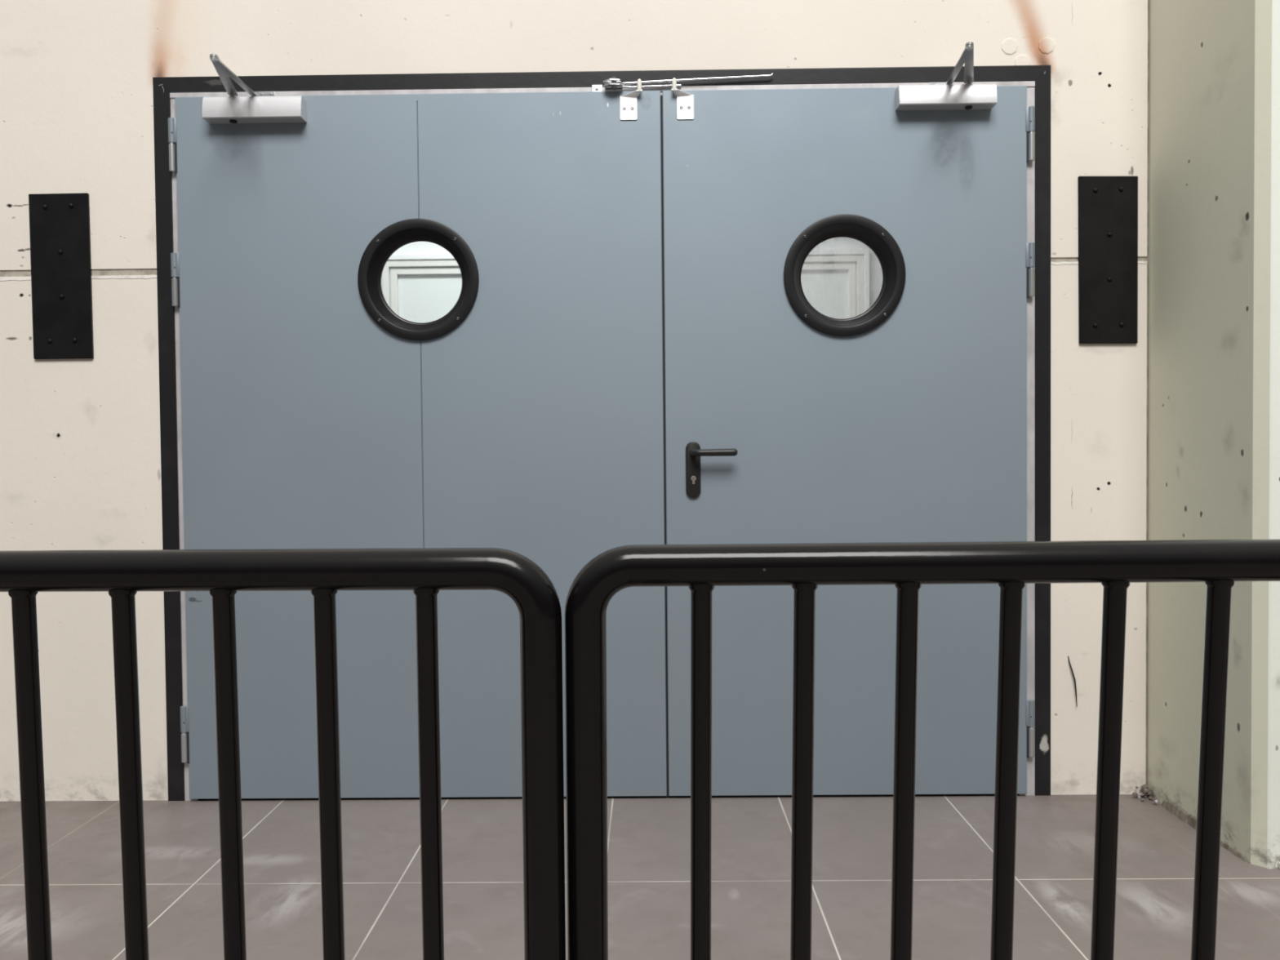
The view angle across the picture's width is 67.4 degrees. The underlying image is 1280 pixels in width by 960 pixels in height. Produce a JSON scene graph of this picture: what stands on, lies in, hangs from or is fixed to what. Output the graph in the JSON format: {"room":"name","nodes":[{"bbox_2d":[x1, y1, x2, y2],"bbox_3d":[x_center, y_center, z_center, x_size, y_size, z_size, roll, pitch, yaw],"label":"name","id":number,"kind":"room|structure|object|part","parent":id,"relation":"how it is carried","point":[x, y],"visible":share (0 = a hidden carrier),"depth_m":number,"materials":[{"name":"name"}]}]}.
{"room":"building corridor","nodes":[
{"label":"building corridor","id":0,"kind":"room"},
{"bbox_2d":[0,0,1147,801],"bbox_3d":[-1.335,-1.125,3.002,5.692,4.200,0.242,-1,1,1],"label":"wall","id":1,"kind":"structure","parent":0,"point":[80,438],"depth_m":2.88,"materials":[{"name":"beige paint"}]},
{"bbox_2d":[28,192,93,359],"bbox_3d":[-1.745,-0.614,2.891,0.182,0.496,0.015,-1,1,1],"label":"wall plate","id":2,"kind":"object","parent":1,"relation":"attached to","point":[60,223],"visible":1,"depth_m":2.89,"materials":[{"name":"black metal"}]},
{"bbox_2d":[0,268,156,276],"bbox_3d":[-2.799,-0.616,2.921,2.757,0.023,0.016,-1,1,1],"label":"trim","id":3,"kind":"structure","parent":1,"relation":"attached to","point":[129,271],"depth_m":2.90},
{"bbox_2d":[168,78,668,799],"bbox_3d":[-0.662,-0.105,2.906,1.478,2.152,0.089,-1,1,1],"label":"door","id":4,"kind":"structure","parent":1,"relation":"in","point":[527,418],"depth_m":2.88,"materials":[{"name":"blue paint"}]},
{"bbox_2d":[202,53,306,124],"bbox_3d":[-1.141,-1.108,2.724,0.291,0.102,0.306,-1,1,1],"label":"door closer","id":5,"kind":"object","parent":4,"relation":"attached to","point":[257,108],"depth_m":2.82,"materials":[{"name":"silver metal"}]},
{"bbox_3d":[-1.174,-1.141,2.713,0.027,0.006,0.291,-1,1,-13],"label":"arm","id":6,"kind":"part","parent":5,"relation":"part of","materials":[{"name":"silver metal"}]},
{"bbox_2d":[152,65,1050,800],"bbox_3d":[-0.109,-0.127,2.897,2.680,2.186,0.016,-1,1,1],"label":"trim","id":7,"kind":"structure","parent":1,"relation":"attached to","point":[162,87],"depth_m":2.88,"materials":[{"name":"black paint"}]},
{"bbox_2d":[591,73,773,91],"bbox_3d":[0.126,-1.180,2.838,0.539,0.046,0.047,-1,1,1],"label":"door latch","id":8,"kind":"object","parent":1,"relation":"in","point":[612,84],"depth_m":2.84,"materials":[{"name":"silver metal"}]},
{"bbox_3d":[-0.128,-1.166,2.862,0.031,0.023,0.005,-1,1,1],"label":"mounting plate","id":9,"kind":"part","parent":8,"relation":"part of","materials":[{"name":"silver metal"}]},
{"bbox_3d":[0.027,-1.170,2.853,0.191,0.013,0.013,-1,1,-3],"label":"guide rod","id":10,"kind":"part","parent":8,"relation":"part of","materials":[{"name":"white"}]},
{"bbox_3d":[0.161,-1.188,2.847,0.469,0.032,0.009,-1,1,0],"label":"selector rod","id":11,"kind":"part","parent":8,"relation":"part of","materials":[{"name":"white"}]},
{"bbox_2d":[662,77,1035,796],"bbox_3d":[0.627,-0.117,2.874,1.104,2.153,0.127,-1,1,1],"label":"door","id":12,"kind":"structure","parent":1,"relation":"in","point":[903,419],"depth_m":2.87,"materials":[{"name":"blue paint"}]},
{"bbox_3d":[0.159,-0.031,2.874,0.044,0.169,0.010,-1,1,1],"label":"handle plate","id":13,"kind":"part","parent":12,"relation":"part of","materials":[{"name":"black metal"}]},
{"bbox_3d":[0.217,-0.081,2.842,0.140,0.023,0.052,-1,1,1],"label":"lever","id":14,"kind":"part","parent":12,"relation":"part of","materials":[{"name":"black metal"}]},
{"bbox_2d":[895,41,997,111],"bbox_3d":[0.897,-1.134,2.709,0.283,0.089,0.296,-1,1,1],"label":"door closer","id":15,"kind":"object","parent":12,"relation":"attached to","point":[948,95],"depth_m":2.80,"materials":[{"name":"silver metal"}]},
{"bbox_3d":[0.923,-1.169,2.697,0.027,0.006,0.287,0,1,19],"label":"arm","id":16,"kind":"part","parent":15,"relation":"part of","materials":[{"name":"silver metal"}]},
{"bbox_2d":[1067,655,1077,706],"bbox_3d":[1.304,0.607,2.893,0.027,0.152,0.009,0,1,18],"label":"crack","id":17,"kind":"object","parent":1,"relation":"attached to","point":[1068,655],"visible":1,"depth_m":2.89,"materials":[{"name":"black"}]},
{"bbox_2d":[1050,256,1146,262],"bbox_3d":[1.357,-0.659,2.880,0.314,0.016,0.016,-1,1,1],"label":"trim","id":18,"kind":"structure","parent":1,"relation":"attached to","point":[1140,258],"depth_m":2.87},
{"bbox_2d":[1077,176,1137,343],"bbox_3d":[1.395,-0.656,2.860,0.174,0.498,0.015,-1,1,1],"label":"wall plate","id":19,"kind":"object","parent":1,"relation":"attached to","point":[1108,206],"visible":1,"depth_m":2.86,"materials":[{"name":"black metal"}]},
{"bbox_2d":[390,236,882,316],"bbox_3d":[0.045,-0.588,5.163,6.400,3.000,0.160,-1,1,1],"label":"wall","id":20,"kind":"structure","parent":0,"point":[842,242],"depth_m":5.06,"materials":[{"name":"white paint"}]},
{"bbox_2d":[381,248,869,323],"bbox_3d":[-0.083,-0.141,5.100,2.588,2.112,0.080,-1,1,1],"label":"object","id":21,"kind":"structure","parent":20,"relation":"in","point":[421,294],"depth_m":5.08,"materials":[{"name":"white paint"}]},
{"bbox_3d":[-0.082,-0.098,5.121,2.390,2.005,0.020,-1,1,1],"label":"panel","id":22,"kind":"part","parent":21,"relation":"part of","materials":[{"name":"white"}]},
{"bbox_2d":[0,794,1279,959],"bbox_3d":[0.267,1.074,0.719,9.500,0.120,9.600,-1,1,1],"label":"floor","id":23,"kind":"structure","parent":0,"point":[649,838],"depth_m":2.34,"materials":[{"name":"grey tile"}]},
{"bbox_2d":[0,547,565,959],"bbox_3d":[-1.050,0.547,1.042,1.950,0.942,0.661,-1,1,1],"label":"crowd barrier","id":24,"kind":"object","parent":23,"relation":"on","point":[425,571],"visible":1,"depth_m":0.97,"materials":[{"name":"black metal"}]},
{"bbox_2d":[564,538,1279,959],"bbox_3d":[0.901,0.528,1.016,1.957,0.944,0.614,-1,1,1],"label":"crowd barrier","id":25,"kind":"object","parent":23,"relation":"on","point":[1220,564],"visible":1,"depth_m":0.97,"materials":[{"name":"black metal"}]},
{"bbox_2d":[1132,783,1158,803],"bbox_3d":[1.501,0.934,2.852,0.063,0.037,0.093,-1,1,1],"label":"rubble","id":26,"kind":"object","parent":23,"relation":"on","point":[1144,788],"visible":1,"depth_m":2.87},
{"bbox_2d":[1146,0,1254,862],"bbox_3d":[1.535,-1.146,2.727,0.042,4.200,0.737,-1,1,1],"label":"wall","id":27,"kind":"structure","parent":0,"point":[1202,52],"depth_m":2.62,"materials":[{"name":"green paint"}]},
{"bbox_2d":[1146,0,1148,785],"bbox_3d":[1.514,-1.151,2.978,0.006,4.200,0.234,-1,1,1],"label":"trim","id":28,"kind":"structure","parent":27,"relation":"attached to","point":[1148,0],"depth_m":2.88,"materials":[{"name":"beige paint"}]},
{"bbox_2d":[1161,799,1196,830],"bbox_3d":[1.527,0.941,2.712,0.015,0.029,0.215,-1,1,1],"label":"trim","id":29,"kind":"structure","parent":27,"relation":"attached to","point":[1169,806],"depth_m":2.71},
{"bbox_2d":[1220,840,1250,863],"bbox_3d":[1.527,0.955,2.491,0.009,0.011,0.167,-1,1,1],"label":"trim","id":30,"kind":"structure","parent":27,"relation":"attached to","point":[1225,846],"depth_m":2.46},
{"bbox_2d":[1275,99,1279,867],"bbox_3d":[3.086,-1.160,2.699,3.060,4.200,0.763,-1,1,1],"label":"wall","id":31,"kind":"structure","parent":0,"point":[1277,665],"depth_m":2.37,"materials":[{"name":"white paint"}]},
{"bbox_2d":[1250,0,1271,867],"bbox_3d":[1.532,-1.137,2.345,0.042,4.200,0.026,-1,1,1],"label":"trim","id":32,"kind":"structure","parent":31,"relation":"attached to","point":[1263,8],"depth_m":2.37,"materials":[{"name":"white paint"}]},
{"bbox_2d":[1266,0,1279,868],"bbox_3d":[1.544,-1.137,2.330,0.018,4.200,0.003,-1,1,1],"label":"trim","id":33,"kind":"structure","parent":31,"relation":"attached to","point":[1275,86],"depth_m":2.35,"materials":[{"name":"white paint"}]}
]}

